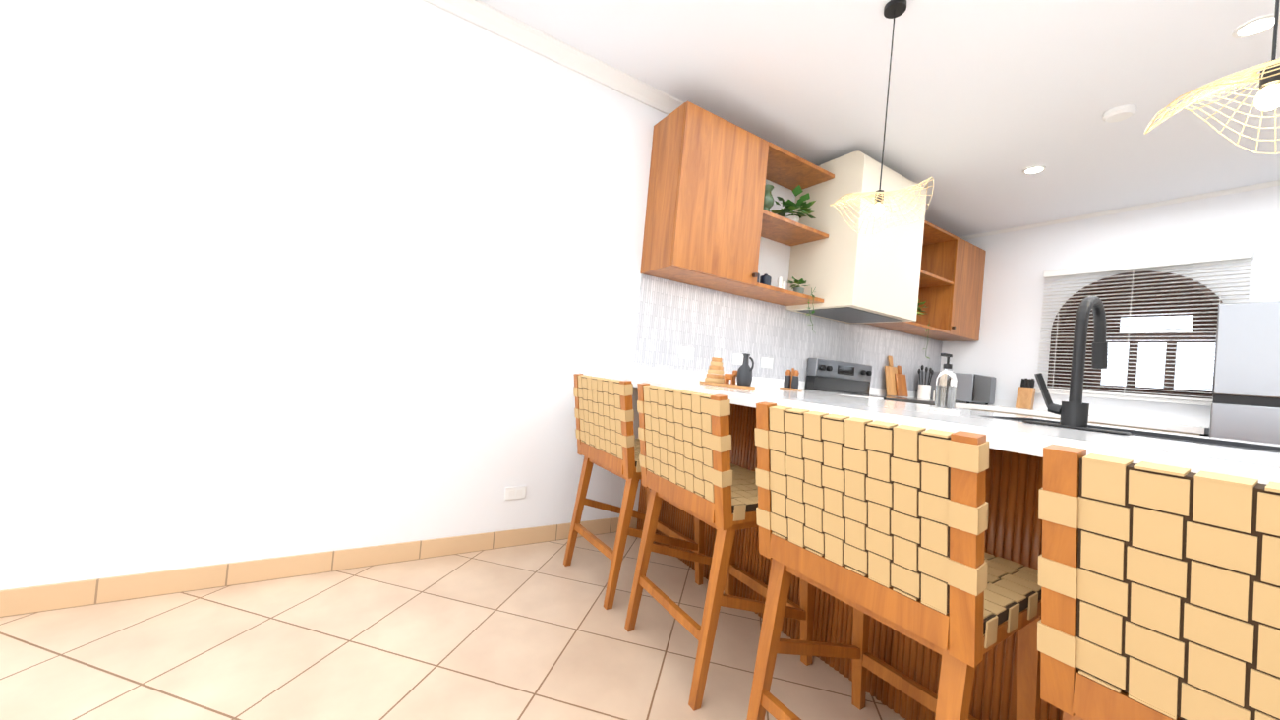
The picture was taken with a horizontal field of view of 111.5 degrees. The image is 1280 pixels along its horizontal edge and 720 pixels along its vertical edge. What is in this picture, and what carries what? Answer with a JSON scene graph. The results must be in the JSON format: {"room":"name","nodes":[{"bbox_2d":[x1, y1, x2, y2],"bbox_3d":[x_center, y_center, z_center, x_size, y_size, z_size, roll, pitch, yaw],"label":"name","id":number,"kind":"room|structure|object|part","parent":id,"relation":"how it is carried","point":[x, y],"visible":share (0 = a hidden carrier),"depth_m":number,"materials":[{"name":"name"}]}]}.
{"room":"kitchen","nodes":[
{"label":"kitchen","id":0,"kind":"room"},
{"bbox_2d":[0,531,905,719],"bbox_3d":[1.309,1.171,0.496,7.440,0.100,5.340,6,-1,-32],"label":"floor","id":1,"kind":"structure","parent":0,"point":[535,631],"depth_m":1.41,"materials":[{"name":"tile"}]},
{"bbox_2d":[563,373,704,609],"bbox_3d":[-0.008,0.557,2.079,0.552,0.928,0.482,6,-1,-34],"label":"stool","id":2,"kind":"object","parent":1,"relation":"on","point":[604,413],"visible":0.75,"depth_m":1.92,"materials":[{"name":"brown wood"}]},
{"bbox_2d":[624,382,814,710],"bbox_3d":[0.303,0.579,1.592,0.552,0.928,0.482,6,-1,-30],"label":"stool","id":3,"kind":"object","parent":1,"relation":"on","point":[686,465],"visible":0.83,"depth_m":1.42,"materials":[{"name":"brown wood"}]},
{"bbox_2d":[636,406,1063,719],"bbox_3d":[1.104,0.674,1.740,0.887,0.890,2.728,6,-1,-32],"label":"kitchen island","id":4,"kind":"object","parent":1,"relation":"on","point":[1014,485],"depth_m":1.31,"materials":[{"name":"brown wood"}]},
{"bbox_2d":[590,372,1279,484],"bbox_3d":[1.007,0.196,1.620,1.300,0.040,2.798,6,-1,-32],"label":"island countertop","id":5,"kind":"structure","parent":4,"relation":"on","point":[1005,433],"depth_m":0.97,"materials":[{"name":"white stone"}]},
{"bbox_2d":[698,350,755,389],"bbox_3d":[0.428,0.042,2.140,0.150,0.174,0.343,6,-1,-32],"label":"decorative tray","id":6,"kind":"object","parent":5,"relation":"on","point":[742,375],"visible":0.98,"depth_m":2.09,"materials":[{"name":"brown wood"}]},
{"bbox_2d":[779,367,802,391],"bbox_3d":[0.925,0.115,2.660,0.070,0.136,0.120,6,-1,-32],"label":"salt","id":7,"kind":"object","parent":5,"relation":"on","point":[791,379],"visible":1,"depth_m":2.65,"materials":[{"name":"brown wood"}]},
{"bbox_2d":[929,352,959,412],"bbox_3d":[1.075,0.079,1.529,0.087,0.200,0.088,6,-1,-32],"label":"soap dispenser","id":8,"kind":"object","parent":5,"relation":"on","point":[946,388],"visible":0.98,"depth_m":1.51,"materials":[{"name":"clear glass"}]},
{"bbox_2d":[1021,295,1132,435],"bbox_3d":[1.240,0.006,1.205,0.235,0.367,0.200,6,-1,-32],"label":"faucet","id":9,"kind":"object","parent":5,"relation":"on","point":[1074,413],"depth_m":1.16,"materials":[{"name":"black metal"}]},
{"bbox_2d":[805,357,934,405],"bbox_3d":[1.766,0.602,3.320,0.752,1.160,0.691,6,-1,-32],"label":"stove","id":10,"kind":"object","parent":1,"relation":"on","point":[833,376],"visible":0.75,"depth_m":3.47,"materials":[{"name":"silver metal"}]},
{"bbox_2d":[746,401,1041,719],"bbox_3d":[0.611,0.599,1.053,0.552,0.928,0.482,6,-1,-33],"label":"stool","id":11,"kind":"object","parent":1,"relation":"on","point":[886,523],"visible":0.98,"depth_m":0.89,"materials":[{"name":"beige leather"}]},
{"bbox_2d":[632,274,1210,436],"bbox_3d":[1.986,0.443,2.826,3.728,1.543,1.789,6,-1,-32],"label":"backsplash","id":12,"kind":"structure","parent":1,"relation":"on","point":[706,323],"depth_m":3.14,"materials":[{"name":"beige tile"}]},
{"bbox_2d":[678,346,694,359],"bbox_3d":[0.297,-0.045,2.804,0.120,0.075,0.007,6,-1,-32],"label":"outlet","id":13,"kind":"object","parent":12,"relation":"attached to","point":[685,352],"visible":1,"depth_m":2.80,"materials":[{"name":"white plastic"}]},
{"bbox_2d":[732,352,743,364],"bbox_3d":[0.695,-0.005,3.050,0.120,0.075,0.007,6,-1,-32],"label":"outlet","id":14,"kind":"object","parent":12,"relation":"attached to","point":[737,359],"visible":0.77,"depth_m":3.04,"materials":[{"name":"white plastic"}]},
{"bbox_2d":[760,356,773,367],"bbox_3d":[0.933,0.019,3.197,0.120,0.075,0.007,6,-1,-32],"label":"outlet","id":15,"kind":"object","parent":12,"relation":"attached to","point":[766,362],"visible":1,"depth_m":3.19,"materials":[{"name":"white plastic"}]},
{"bbox_2d":[884,354,908,397],"bbox_3d":[2.361,0.148,4.020,0.305,0.366,0.093,6,-1,-32],"label":"cutting boards","id":16,"kind":"object","parent":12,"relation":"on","point":[896,381],"visible":1,"depth_m":4.00,"materials":[{"name":"brown wood"}]},
{"bbox_2d":[917,364,934,400],"bbox_3d":[2.670,0.203,3.990,0.180,0.318,0.244,6,-1,-32],"label":"utensil crock","id":17,"kind":"object","parent":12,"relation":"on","point":[924,391],"visible":0.88,"depth_m":4.02,"materials":[{"name":"white ceramic"}]},
{"bbox_2d":[917,370,995,404],"bbox_3d":[3.025,0.265,4.173,0.470,0.265,0.463,6,-1,-32],"label":"toaster","id":18,"kind":"object","parent":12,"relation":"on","point":[975,387],"visible":0.5,"depth_m":3.94,"materials":[{"name":"grey metal"}]},
{"bbox_2d":[1015,378,1035,408],"bbox_3d":[3.405,0.294,3.846,0.166,0.268,0.100,6,-1,-40],"label":"knife block","id":19,"kind":"object","parent":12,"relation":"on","point":[1025,394],"visible":1,"depth_m":3.82,"materials":[{"name":"brown wood"}]},
{"bbox_2d":[1037,444,1279,719],"bbox_3d":[0.917,0.620,0.574,0.552,0.928,0.482,6,-1,-29],"label":"stool","id":20,"kind":"object","parent":1,"relation":"on","point":[1159,584],"visible":1,"depth_m":0.57,"materials":[{"name":"beige leather"}]},
{"bbox_2d":[1209,300,1279,444],"bbox_3d":[3.909,0.550,2.447,0.848,1.670,0.798,6,-1,-32],"label":"fridge","id":21,"kind":"object","parent":1,"relation":"on","point":[1246,392],"visible":0.46,"depth_m":2.47,"materials":[{"name":"grey metal"}]},
{"bbox_2d":[0,0,928,589],"bbox_3d":[0.066,-0.276,2.738,7.440,2.620,0.120,6,-1,-32],"label":"wall","id":22,"kind":"structure","parent":0,"point":[285,277],"depth_m":1.76,"materials":[{"name":"white paint"}]},
{"bbox_2d":[0,516,637,617],"bbox_3d":[-1.544,0.834,1.716,3.590,0.085,0.010,6,-1,-32],"label":"baseboard","id":23,"kind":"structure","parent":22,"relation":"attached to","point":[39,598],"depth_m":1.73,"materials":[{"name":"tile"}]},
{"bbox_2d":[504,485,526,499],"bbox_3d":[-0.646,0.689,2.263,0.110,0.065,0.008,6,-1,-32],"label":"electrical outlet","id":24,"kind":"object","parent":22,"relation":"attached to","point":[516,492],"visible":1,"depth_m":2.26,"materials":[{"name":"white plastic"}]},
{"bbox_2d":[423,0,684,115],"bbox_3d":[0.231,-1.539,2.678,7.200,0.075,0.065,6,-1,-32],"label":"crown molding","id":25,"kind":"structure","parent":22,"relation":"attached to","point":[485,16],"depth_m":2.26,"materials":[{"name":"white"}]},
{"bbox_2d":[640,101,986,358],"bbox_3d":[1.759,-0.723,3.372,3.736,1.270,0.538,6,-1,-32],"label":"upper cabinets","id":26,"kind":"object","parent":22,"relation":"attached to","point":[711,219],"visible":0.98,"depth_m":2.91,"materials":[{"name":"brown wood"}]},
{"bbox_2d":[784,150,927,324],"bbox_3d":[1.631,-0.850,3.288,0.810,1.044,0.538,6,-1,-32],"label":"range hood","id":27,"kind":"object","parent":26,"relation":"in","point":[857,277],"depth_m":3.04,"materials":[{"name":"beige"}]},
{"bbox_2d":[479,0,1279,236],"bbox_3d":[1.557,-1.538,0.537,7.440,0.100,5.340,6,-1,-32],"label":"ceiling","id":28,"kind":"structure","parent":0,"point":[989,101],"depth_m":2.31,"materials":[{"name":"white paint"}]},
{"bbox_2d":[829,0,933,234],"bbox_3d":[1.046,-1.032,1.852,0.381,0.960,0.380,6,-1,-32],"label":"pendant light","id":29,"kind":"object","parent":28,"relation":"hanging from","point":[893,9],"visible":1,"depth_m":1.85,"materials":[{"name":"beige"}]},
{"bbox_3d":[1.010,-0.641,1.847,0.381,0.175,0.380,6,-1,-32],"label":"lamp shade","id":30,"kind":"part","parent":29,"relation":"part of","materials":[{"name":"yellow wicker"}]},
{"bbox_2d":[1022,165,1046,174],"bbox_3d":[2.769,-1.334,3.065,0.124,0.007,0.124,6,-1,-32],"label":"recessed light","id":31,"kind":"object","parent":28,"relation":"in","point":[1034,169],"visible":1,"depth_m":3.06,"materials":[{"name":"white"}]},
{"bbox_2d":[1102,104,1136,122],"bbox_3d":[2.623,-1.343,2.387,0.124,0.036,0.124,6,-1,-32],"label":"smoke detector","id":32,"kind":"object","parent":28,"relation":"attached to","point":[1119,113],"visible":1,"depth_m":2.36,"materials":[{"name":"white plastic"}]},
{"bbox_2d":[1144,0,1279,154],"bbox_3d":[1.493,-1.010,1.012,0.382,0.948,0.381,6,-1,-32],"label":"pendant light","id":33,"kind":"object","parent":28,"relation":"hanging from","point":[1267,97],"visible":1,"depth_m":1.03,"materials":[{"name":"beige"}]},
{"bbox_2d":[1231,13,1279,38],"bbox_3d":[2.543,-1.374,1.796,0.124,0.007,0.124,6,-1,-32],"label":"recessed light","id":34,"kind":"object","parent":28,"relation":"in","point":[1257,26],"visible":0.81,"depth_m":1.80,"materials":[{"name":"white plastic"}]},
{"bbox_2d":[939,185,1279,426],"bbox_3d":[4.564,0.132,2.385,0.120,2.620,5.220,6,-1,-32],"label":"wall","id":35,"kind":"structure","parent":0,"point":[1004,350],"depth_m":3.65,"materials":[{"name":"white paint"}]},
{"bbox_2d":[959,179,1279,239],"bbox_3d":[4.235,-1.189,2.992,0.026,0.030,3.570,6,-1,-32],"label":"crown molding","id":36,"kind":"structure","parent":35,"relation":"attached to","point":[1273,183],"depth_m":3.46,"materials":[{"name":"white"}]},
{"bbox_2d":[1035,248,1253,406],"bbox_3d":[3.844,-0.230,3.419,0.075,1.080,1.180,6,-1,-32],"label":"kitchen window","id":37,"kind":"structure","parent":35,"relation":"in","point":[1161,326],"depth_m":3.35,"materials":[{"name":"white wood"}]},
{"bbox_3d":[3.806,0.295,3.418,0.050,0.028,1.180,6,-1,-32],"label":"sill","id":38,"kind":"part","parent":37,"relation":"part of","materials":[{"name":"white"}]}
]}

